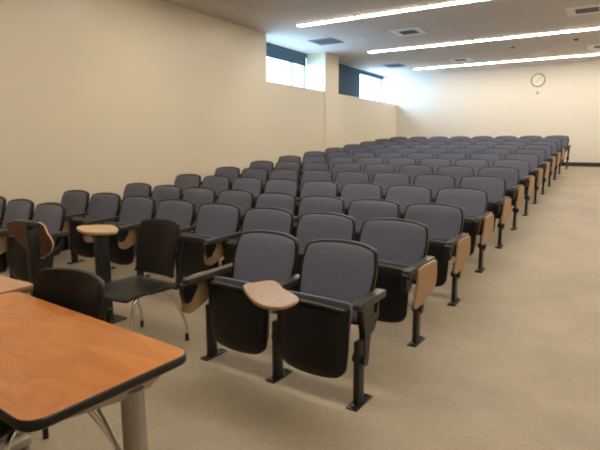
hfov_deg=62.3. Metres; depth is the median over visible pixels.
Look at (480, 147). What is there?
chair
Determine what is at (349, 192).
cushion
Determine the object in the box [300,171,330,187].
cushion
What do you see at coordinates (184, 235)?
seat cushion
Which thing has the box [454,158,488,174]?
chair
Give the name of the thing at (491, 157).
chair
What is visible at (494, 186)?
cushion
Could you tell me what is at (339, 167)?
chair
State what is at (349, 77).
roller blind
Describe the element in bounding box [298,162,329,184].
chair
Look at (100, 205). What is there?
cushion
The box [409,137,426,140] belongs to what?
chair
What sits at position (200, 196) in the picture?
cushion
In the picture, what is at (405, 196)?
cushion
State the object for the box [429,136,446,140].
chair
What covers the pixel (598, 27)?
recessed light
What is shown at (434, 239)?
seat cushion
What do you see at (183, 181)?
cushion
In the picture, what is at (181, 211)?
cushion
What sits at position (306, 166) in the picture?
cushion
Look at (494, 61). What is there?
recessed light
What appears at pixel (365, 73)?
roller blind
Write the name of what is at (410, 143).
chair
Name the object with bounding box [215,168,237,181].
cushion
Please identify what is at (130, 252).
seat cushion
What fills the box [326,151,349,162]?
chair
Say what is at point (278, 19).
ceiling
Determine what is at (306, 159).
cushion
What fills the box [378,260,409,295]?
seat cushion
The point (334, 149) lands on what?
chair
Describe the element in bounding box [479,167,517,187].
cushion
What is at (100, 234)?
pedestal
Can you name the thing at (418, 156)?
chair
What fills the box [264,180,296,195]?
cushion
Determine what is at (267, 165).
cushion
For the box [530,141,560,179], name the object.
chair
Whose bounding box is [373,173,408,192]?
cushion
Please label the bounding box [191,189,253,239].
chair
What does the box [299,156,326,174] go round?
chair
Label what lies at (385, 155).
chair
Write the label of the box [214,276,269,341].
seat cushion
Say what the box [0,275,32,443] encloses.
folding table
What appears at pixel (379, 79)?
window
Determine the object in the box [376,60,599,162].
wall
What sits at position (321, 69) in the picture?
column
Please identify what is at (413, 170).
chair
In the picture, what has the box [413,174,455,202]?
chair
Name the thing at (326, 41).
ceiling vent
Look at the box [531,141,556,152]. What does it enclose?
cushion
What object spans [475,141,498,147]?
chair
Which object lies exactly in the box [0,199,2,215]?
cushion
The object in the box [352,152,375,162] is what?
chair
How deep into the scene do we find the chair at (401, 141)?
14.23 m
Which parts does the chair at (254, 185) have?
backrest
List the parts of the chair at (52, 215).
armrest, support post, seat, backrest, support post, armrest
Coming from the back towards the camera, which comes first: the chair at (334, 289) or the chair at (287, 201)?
the chair at (287, 201)
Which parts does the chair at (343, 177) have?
backrest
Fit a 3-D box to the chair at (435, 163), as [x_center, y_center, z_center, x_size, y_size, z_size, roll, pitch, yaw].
[2.214,-0.726,8.585,0.658,0.855,0.595,6,11,34]
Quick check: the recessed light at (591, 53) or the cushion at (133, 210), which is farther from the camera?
the recessed light at (591, 53)
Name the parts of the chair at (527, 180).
backrest, seat, support post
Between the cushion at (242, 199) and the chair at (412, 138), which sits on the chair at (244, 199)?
the cushion at (242, 199)
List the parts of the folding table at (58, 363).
leg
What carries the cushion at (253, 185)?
on the chair at (254, 185)
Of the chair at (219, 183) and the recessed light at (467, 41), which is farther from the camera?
the recessed light at (467, 41)
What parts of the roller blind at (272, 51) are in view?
rail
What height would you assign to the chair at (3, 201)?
0.716 m
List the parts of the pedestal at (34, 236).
plate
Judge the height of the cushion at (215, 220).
0.426 m
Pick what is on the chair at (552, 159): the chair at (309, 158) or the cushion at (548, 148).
the cushion at (548, 148)
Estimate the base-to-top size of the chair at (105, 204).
0.855 m
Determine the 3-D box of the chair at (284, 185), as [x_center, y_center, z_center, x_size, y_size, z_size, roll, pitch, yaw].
[-0.408,-0.196,6.809,0.653,0.855,0.595,6,11,34]
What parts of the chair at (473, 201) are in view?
backrest, seat, foot plate, support post, armrest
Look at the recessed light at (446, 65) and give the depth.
14.40 m
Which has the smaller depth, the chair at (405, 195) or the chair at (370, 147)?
the chair at (405, 195)
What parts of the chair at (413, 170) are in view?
backrest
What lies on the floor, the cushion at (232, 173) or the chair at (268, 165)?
the chair at (268, 165)
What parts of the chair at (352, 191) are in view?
backrest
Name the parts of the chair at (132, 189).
backrest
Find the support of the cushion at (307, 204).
on the chair at (313, 203)
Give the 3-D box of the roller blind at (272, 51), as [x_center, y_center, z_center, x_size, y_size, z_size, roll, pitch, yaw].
[-0.494,-3.967,11.429,0.070,0.296,2.420,6,11,32]
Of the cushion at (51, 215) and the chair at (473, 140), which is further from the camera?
the chair at (473, 140)
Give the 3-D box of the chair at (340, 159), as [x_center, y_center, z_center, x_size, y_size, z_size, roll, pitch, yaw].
[0.663,-0.898,9.638,0.658,0.855,0.595,6,11,34]
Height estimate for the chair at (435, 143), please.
0.855 m
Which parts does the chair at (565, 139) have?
support post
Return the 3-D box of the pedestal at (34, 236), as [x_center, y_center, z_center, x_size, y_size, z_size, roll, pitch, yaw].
[-2.423,0.340,4.307,0.700,0.784,0.300,6,11,32]
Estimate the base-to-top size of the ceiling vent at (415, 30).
0.012 m
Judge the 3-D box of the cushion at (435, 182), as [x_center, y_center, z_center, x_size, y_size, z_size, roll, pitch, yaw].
[1.795,-0.456,6.682,0.552,0.426,0.166,6,11,34]
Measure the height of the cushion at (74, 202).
0.426 m
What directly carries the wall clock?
attached to the wall at (502, 101)
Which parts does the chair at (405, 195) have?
backrest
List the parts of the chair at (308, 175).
backrest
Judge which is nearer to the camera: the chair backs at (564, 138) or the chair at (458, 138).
the chair backs at (564, 138)
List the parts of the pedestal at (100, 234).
foot plate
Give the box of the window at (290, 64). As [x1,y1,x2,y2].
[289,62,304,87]
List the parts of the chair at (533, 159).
backrest, support post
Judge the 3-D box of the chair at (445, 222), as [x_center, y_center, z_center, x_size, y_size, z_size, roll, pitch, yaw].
[1.146,0.249,4.566,0.713,0.853,0.590,6,11,34]
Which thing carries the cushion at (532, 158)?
on the chair at (533, 159)
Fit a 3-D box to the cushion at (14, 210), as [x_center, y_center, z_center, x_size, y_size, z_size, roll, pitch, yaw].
[-2.988,-0.038,5.241,0.503,0.426,0.166,6,11,34]
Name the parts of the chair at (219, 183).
backrest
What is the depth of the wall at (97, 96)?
7.52 m
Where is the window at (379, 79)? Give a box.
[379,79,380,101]
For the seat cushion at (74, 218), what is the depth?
5.73 m
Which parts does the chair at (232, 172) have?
backrest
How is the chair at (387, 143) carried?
on the floor
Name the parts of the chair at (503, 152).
backrest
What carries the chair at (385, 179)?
on the floor
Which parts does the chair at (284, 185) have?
backrest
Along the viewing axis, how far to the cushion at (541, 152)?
9.56 m
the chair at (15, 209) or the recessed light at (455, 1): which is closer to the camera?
the chair at (15, 209)
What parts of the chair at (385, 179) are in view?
backrest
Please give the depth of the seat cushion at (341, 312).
2.68 m
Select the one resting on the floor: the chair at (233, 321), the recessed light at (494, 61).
the chair at (233, 321)
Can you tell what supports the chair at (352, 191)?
on the floor
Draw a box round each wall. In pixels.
[0,0,396,225]
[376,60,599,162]
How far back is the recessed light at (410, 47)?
11.67 m
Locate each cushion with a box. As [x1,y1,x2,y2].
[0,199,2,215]
[2,201,30,229]
[33,204,62,238]
[61,191,86,216]
[73,217,94,220]
[88,194,117,221]
[105,221,135,257]
[119,197,152,224]
[123,184,148,198]
[156,200,192,227]
[175,175,198,192]
[181,232,219,266]
[183,188,213,211]
[195,204,237,236]
[202,176,228,194]
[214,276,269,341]
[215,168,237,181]
[217,191,250,213]
[232,178,260,195]
[233,233,294,282]
[241,169,266,183]
[242,209,290,233]
[250,162,271,174]
[256,194,293,212]
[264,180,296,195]
[270,170,297,180]
[275,162,298,170]
[279,156,299,162]
[287,290,351,358]
[296,214,352,248]
[298,197,341,219]
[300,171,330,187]
[300,182,335,199]
[300,242,373,321]
[302,157,325,166]
[302,163,327,172]
[304,152,323,156]
[335,172,367,189]
[341,184,379,205]
[348,200,397,228]
[360,220,425,280]
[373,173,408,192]
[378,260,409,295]
[386,186,429,209]
[405,205,460,248]
[414,175,453,195]
[429,237,448,241]
[436,189,485,216]
[460,177,503,199]
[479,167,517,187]
[494,160,528,177]
[506,154,537,169]
[516,149,544,163]
[524,145,551,157]
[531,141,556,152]
[537,138,560,149]
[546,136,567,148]
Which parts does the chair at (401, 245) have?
seat, backrest, foot plate, support post, armrest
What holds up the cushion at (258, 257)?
on the chair at (233, 321)
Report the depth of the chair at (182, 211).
5.20 m
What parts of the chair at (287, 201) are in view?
backrest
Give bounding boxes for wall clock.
[531,73,545,86]
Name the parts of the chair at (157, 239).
leg, seat, leg, backrest, frame, leg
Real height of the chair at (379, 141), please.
0.855 m
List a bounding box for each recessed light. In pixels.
[296,15,357,26]
[356,5,426,17]
[368,46,418,52]
[413,65,454,69]
[417,40,473,47]
[426,0,481,7]
[455,61,501,65]
[473,33,536,41]
[502,57,552,62]
[536,26,599,34]
[553,53,599,57]
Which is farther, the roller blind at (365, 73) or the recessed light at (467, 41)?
the roller blind at (365, 73)
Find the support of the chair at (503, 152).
on the floor
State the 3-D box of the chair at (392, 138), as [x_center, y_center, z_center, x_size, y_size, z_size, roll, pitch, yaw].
[2.892,-2.283,15.242,0.659,0.855,0.595,6,11,34]
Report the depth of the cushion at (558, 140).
12.05 m
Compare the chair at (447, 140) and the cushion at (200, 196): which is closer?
the cushion at (200, 196)
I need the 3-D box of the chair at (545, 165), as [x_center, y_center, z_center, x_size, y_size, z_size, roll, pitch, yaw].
[4.355,-1.036,9.502,0.716,0.853,0.593,6,11,34]
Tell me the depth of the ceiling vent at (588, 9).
8.31 m
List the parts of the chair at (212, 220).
support post, armrest, seat, backrest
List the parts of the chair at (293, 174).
backrest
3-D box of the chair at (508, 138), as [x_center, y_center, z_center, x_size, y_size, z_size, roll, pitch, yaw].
[5.481,-1.995,13.485,0.659,0.855,0.595,6,11,34]
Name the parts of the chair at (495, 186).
backrest, seat, support post, armrest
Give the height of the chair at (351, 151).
0.855 m
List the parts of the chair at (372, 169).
backrest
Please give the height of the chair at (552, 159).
0.853 m
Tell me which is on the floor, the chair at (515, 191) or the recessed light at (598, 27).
the chair at (515, 191)
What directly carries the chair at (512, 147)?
on the floor
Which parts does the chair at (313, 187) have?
seat, backrest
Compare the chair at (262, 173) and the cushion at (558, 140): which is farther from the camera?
the cushion at (558, 140)
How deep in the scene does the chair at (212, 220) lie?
4.80 m
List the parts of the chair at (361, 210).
seat, backrest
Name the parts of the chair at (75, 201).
seat, backrest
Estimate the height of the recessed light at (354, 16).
0.030 m
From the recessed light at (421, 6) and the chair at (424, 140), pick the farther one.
the chair at (424, 140)
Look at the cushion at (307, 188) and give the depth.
6.57 m
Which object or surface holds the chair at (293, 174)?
on the floor
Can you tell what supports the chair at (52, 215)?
on the floor
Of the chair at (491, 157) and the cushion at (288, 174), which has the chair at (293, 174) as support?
the cushion at (288, 174)
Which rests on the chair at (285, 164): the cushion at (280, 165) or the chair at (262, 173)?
the cushion at (280, 165)
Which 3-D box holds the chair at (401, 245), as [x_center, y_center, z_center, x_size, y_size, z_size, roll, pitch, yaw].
[0.622,0.409,3.738,0.719,0.855,0.581,7,12,37]
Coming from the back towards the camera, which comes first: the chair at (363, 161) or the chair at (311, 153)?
the chair at (311, 153)
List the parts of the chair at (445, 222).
seat, backrest, foot plate, support post, armrest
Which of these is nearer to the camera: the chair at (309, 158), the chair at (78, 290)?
the chair at (78, 290)
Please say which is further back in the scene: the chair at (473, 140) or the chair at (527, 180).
the chair at (473, 140)
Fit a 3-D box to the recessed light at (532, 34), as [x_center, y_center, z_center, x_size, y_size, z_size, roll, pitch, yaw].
[4.295,-3.941,10.439,1.234,0.030,0.124,6,11,32]
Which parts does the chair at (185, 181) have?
backrest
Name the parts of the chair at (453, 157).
backrest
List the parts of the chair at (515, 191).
backrest, seat, support post, armrest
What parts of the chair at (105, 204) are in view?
armrest, support post, seat, backrest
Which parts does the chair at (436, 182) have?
backrest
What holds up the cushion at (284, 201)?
on the chair at (287, 201)
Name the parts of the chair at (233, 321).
armrest, foot plate, support post, seat, backrest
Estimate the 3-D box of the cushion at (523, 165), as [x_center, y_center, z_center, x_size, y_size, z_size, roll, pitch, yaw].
[3.381,-0.827,7.976,0.552,0.426,0.166,6,11,34]
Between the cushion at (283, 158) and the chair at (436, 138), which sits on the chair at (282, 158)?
the cushion at (283, 158)
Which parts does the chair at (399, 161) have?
backrest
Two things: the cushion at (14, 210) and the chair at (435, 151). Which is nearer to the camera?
the cushion at (14, 210)
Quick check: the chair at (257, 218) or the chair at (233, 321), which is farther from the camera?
the chair at (257, 218)
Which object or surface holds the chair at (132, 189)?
on the floor
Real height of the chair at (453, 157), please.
0.855 m
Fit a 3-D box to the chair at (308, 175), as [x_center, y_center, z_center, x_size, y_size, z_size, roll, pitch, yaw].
[0.112,-0.412,7.641,0.657,0.855,0.595,6,11,34]
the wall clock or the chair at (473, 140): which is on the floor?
the chair at (473, 140)
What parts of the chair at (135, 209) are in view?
armrest, seat, backrest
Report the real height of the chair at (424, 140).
0.855 m
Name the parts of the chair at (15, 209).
seat, backrest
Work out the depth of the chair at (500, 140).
12.77 m
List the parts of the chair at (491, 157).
backrest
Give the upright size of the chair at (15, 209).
0.855 m
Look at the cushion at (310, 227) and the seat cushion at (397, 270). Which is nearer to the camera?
the seat cushion at (397, 270)
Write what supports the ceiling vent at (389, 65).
in the ceiling
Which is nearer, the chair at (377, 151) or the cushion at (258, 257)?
the cushion at (258, 257)
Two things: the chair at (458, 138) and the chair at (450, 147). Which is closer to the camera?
the chair at (450, 147)
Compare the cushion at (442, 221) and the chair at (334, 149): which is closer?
the cushion at (442, 221)
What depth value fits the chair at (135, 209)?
5.49 m
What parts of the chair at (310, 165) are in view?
backrest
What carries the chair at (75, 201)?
on the floor
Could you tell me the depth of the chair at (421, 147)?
11.86 m
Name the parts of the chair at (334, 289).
foot plate, support post, armrest, seat, backrest, foot plate, support post, armrest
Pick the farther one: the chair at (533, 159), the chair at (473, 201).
the chair at (533, 159)
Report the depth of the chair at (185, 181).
7.96 m
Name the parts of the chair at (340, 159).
backrest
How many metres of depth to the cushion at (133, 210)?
5.60 m
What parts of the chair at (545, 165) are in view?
backrest, support post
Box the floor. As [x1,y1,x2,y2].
[0,166,599,449]
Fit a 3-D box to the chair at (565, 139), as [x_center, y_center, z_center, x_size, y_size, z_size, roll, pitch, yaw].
[6.559,-1.880,12.778,0.730,0.855,0.581,6,11,34]
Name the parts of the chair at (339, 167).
backrest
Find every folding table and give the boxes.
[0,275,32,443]
[0,292,186,449]
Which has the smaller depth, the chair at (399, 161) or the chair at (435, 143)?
the chair at (399, 161)
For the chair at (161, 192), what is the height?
0.855 m
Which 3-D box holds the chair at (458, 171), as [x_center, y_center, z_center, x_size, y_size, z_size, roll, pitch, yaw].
[2.199,-0.454,7.410,0.656,0.855,0.595,6,11,34]
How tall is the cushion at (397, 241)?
0.426 m
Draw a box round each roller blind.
[266,42,306,65]
[338,64,360,97]
[360,70,382,79]
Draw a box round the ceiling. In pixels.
[162,0,599,75]
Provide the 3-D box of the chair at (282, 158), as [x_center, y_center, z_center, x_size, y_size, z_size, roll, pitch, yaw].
[-0.372,-1.012,10.340,0.658,0.855,0.595,6,11,34]
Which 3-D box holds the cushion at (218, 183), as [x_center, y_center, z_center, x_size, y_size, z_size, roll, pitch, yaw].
[-1.303,-0.527,7.599,0.548,0.426,0.166,6,11,34]
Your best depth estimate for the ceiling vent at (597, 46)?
11.50 m
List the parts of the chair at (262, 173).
backrest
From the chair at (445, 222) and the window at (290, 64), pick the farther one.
the window at (290, 64)
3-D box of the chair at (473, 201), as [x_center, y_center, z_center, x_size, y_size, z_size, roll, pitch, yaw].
[1.681,0.035,5.388,0.713,0.853,0.590,6,11,34]
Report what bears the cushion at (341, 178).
on the chair at (343, 177)
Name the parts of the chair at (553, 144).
support post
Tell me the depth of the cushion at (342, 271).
2.98 m
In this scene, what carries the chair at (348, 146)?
on the floor
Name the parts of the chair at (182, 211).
armrest, backrest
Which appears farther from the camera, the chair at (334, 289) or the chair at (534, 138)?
the chair at (534, 138)
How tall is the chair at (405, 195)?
0.855 m
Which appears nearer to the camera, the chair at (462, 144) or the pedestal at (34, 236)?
the pedestal at (34, 236)
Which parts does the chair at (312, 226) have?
seat, backrest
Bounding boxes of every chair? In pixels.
[0,196,6,228]
[0,199,33,272]
[0,202,68,281]
[0,268,116,449]
[32,190,89,257]
[62,192,120,263]
[81,195,155,268]
[104,219,188,340]
[116,183,151,221]
[116,199,195,276]
[151,174,200,194]
[151,185,181,208]
[154,187,215,232]
[172,203,240,289]
[179,230,298,360]
[181,175,230,198]
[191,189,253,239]
[200,167,239,186]
[203,207,293,277]
[215,177,262,202]
[230,168,267,188]
[238,192,296,231]
[240,161,273,176]
[243,239,385,411]
[253,178,298,207]
[262,169,298,192]
[268,161,300,179]
[270,212,355,313]
[273,156,300,169]
[292,195,344,236]
[294,180,337,221]
[297,170,332,201]
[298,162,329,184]
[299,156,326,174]
[301,151,324,165]
[325,147,345,156]
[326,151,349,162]
[328,156,354,170]
[331,163,361,181]
[334,171,369,197]
[340,182,382,214]
[343,144,362,151]
[347,148,368,156]
[347,199,399,241]
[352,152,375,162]
[356,157,383,171]
[358,218,436,346]
[360,141,378,147]
[363,163,395,182]
[365,144,384,151]
[371,148,393,156]
[372,172,410,198]
[375,139,392,143]
[378,152,403,163]
[381,141,399,147]
[384,184,431,218]
[386,157,416,171]
[387,144,408,151]
[390,137,406,140]
[395,139,412,143]
[396,148,420,156]
[398,164,432,184]
[402,141,422,147]
[403,203,470,306]
[407,152,433,163]
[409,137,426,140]
[411,144,433,151]
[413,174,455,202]
[415,138,434,143]
[419,158,451,173]
[423,148,448,157]
[425,141,446,147]
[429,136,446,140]
[435,187,493,272]
[436,165,474,186]
[437,138,457,143]
[437,144,460,152]
[437,153,466,164]
[449,141,471,147]
[451,136,468,140]
[451,148,478,158]
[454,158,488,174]
[459,175,510,248]
[460,138,481,143]
[464,144,489,152]
[470,153,501,166]
[472,136,491,140]
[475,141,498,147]
[478,166,523,229]
[482,148,511,158]
[484,138,506,144]
[492,159,534,215]
[493,144,519,153]
[495,136,516,140]
[502,141,526,148]
[505,153,542,203]
[510,138,533,144]
[515,148,549,194]
[520,136,541,140]
[523,144,555,186]
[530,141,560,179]
[537,138,564,173]
[545,135,570,168]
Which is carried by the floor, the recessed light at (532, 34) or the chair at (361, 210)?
the chair at (361, 210)
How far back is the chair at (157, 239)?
3.62 m
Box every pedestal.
[7,219,53,295]
[77,225,126,323]
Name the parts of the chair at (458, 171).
backrest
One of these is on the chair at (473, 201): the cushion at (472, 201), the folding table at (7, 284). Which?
the cushion at (472, 201)
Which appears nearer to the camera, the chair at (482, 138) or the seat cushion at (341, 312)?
the seat cushion at (341, 312)
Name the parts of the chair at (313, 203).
backrest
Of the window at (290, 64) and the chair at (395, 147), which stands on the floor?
the chair at (395, 147)
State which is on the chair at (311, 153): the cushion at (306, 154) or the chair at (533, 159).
the cushion at (306, 154)
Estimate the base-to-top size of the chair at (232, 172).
0.855 m
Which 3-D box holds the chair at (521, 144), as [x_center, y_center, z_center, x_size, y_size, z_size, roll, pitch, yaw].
[4.870,-1.524,11.524,0.659,0.855,0.595,6,11,34]
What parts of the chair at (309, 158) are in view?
backrest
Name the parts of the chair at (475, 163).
backrest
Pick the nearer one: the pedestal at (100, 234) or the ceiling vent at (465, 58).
the pedestal at (100, 234)
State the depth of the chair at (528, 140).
12.41 m
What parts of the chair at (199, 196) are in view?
backrest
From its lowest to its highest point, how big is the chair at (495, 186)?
0.853 m
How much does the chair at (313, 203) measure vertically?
0.855 m
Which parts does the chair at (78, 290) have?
seat, leg, backrest, leg, frame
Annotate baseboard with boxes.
[558,162,599,166]
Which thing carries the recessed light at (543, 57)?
in the ceiling
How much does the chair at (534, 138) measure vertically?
0.855 m
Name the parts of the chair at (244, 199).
backrest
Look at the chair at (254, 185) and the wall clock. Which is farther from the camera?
the wall clock
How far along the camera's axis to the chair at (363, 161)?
9.42 m
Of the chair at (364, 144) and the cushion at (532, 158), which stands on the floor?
the chair at (364, 144)
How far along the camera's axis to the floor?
3.14 m
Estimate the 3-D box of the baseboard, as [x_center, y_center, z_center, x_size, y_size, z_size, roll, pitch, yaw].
[7.281,-1.741,14.180,9.612,0.125,0.014,6,11,32]
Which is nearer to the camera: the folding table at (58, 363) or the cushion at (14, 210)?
the folding table at (58, 363)
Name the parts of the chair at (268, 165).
backrest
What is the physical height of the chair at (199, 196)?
0.855 m
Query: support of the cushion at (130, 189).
on the chair at (132, 189)
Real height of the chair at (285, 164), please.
0.855 m
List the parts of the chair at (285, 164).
backrest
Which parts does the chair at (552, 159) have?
backrest, support post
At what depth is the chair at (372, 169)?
8.24 m
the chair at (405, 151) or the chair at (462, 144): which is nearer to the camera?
the chair at (405, 151)
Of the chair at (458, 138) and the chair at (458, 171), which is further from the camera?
the chair at (458, 138)
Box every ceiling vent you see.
[308,38,343,44]
[383,64,404,67]
[389,27,427,36]
[447,57,473,61]
[565,4,599,16]
[587,44,599,49]
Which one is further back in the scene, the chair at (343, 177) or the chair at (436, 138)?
the chair at (436, 138)
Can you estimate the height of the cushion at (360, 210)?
0.426 m
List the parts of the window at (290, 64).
frame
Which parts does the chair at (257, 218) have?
armrest, support post, seat, backrest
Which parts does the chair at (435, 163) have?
backrest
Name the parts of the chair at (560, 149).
support post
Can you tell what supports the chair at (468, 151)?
on the floor
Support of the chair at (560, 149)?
on the floor
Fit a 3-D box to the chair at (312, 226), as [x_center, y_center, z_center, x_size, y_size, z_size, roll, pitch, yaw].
[0.067,0.349,4.107,0.650,0.855,0.595,6,11,34]
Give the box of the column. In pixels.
[299,52,338,151]
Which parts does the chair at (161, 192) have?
backrest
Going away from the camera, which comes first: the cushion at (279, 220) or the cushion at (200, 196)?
the cushion at (279, 220)
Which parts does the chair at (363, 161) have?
backrest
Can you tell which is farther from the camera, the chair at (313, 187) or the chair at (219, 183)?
the chair at (219, 183)
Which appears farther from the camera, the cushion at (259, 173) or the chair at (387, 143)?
the chair at (387, 143)

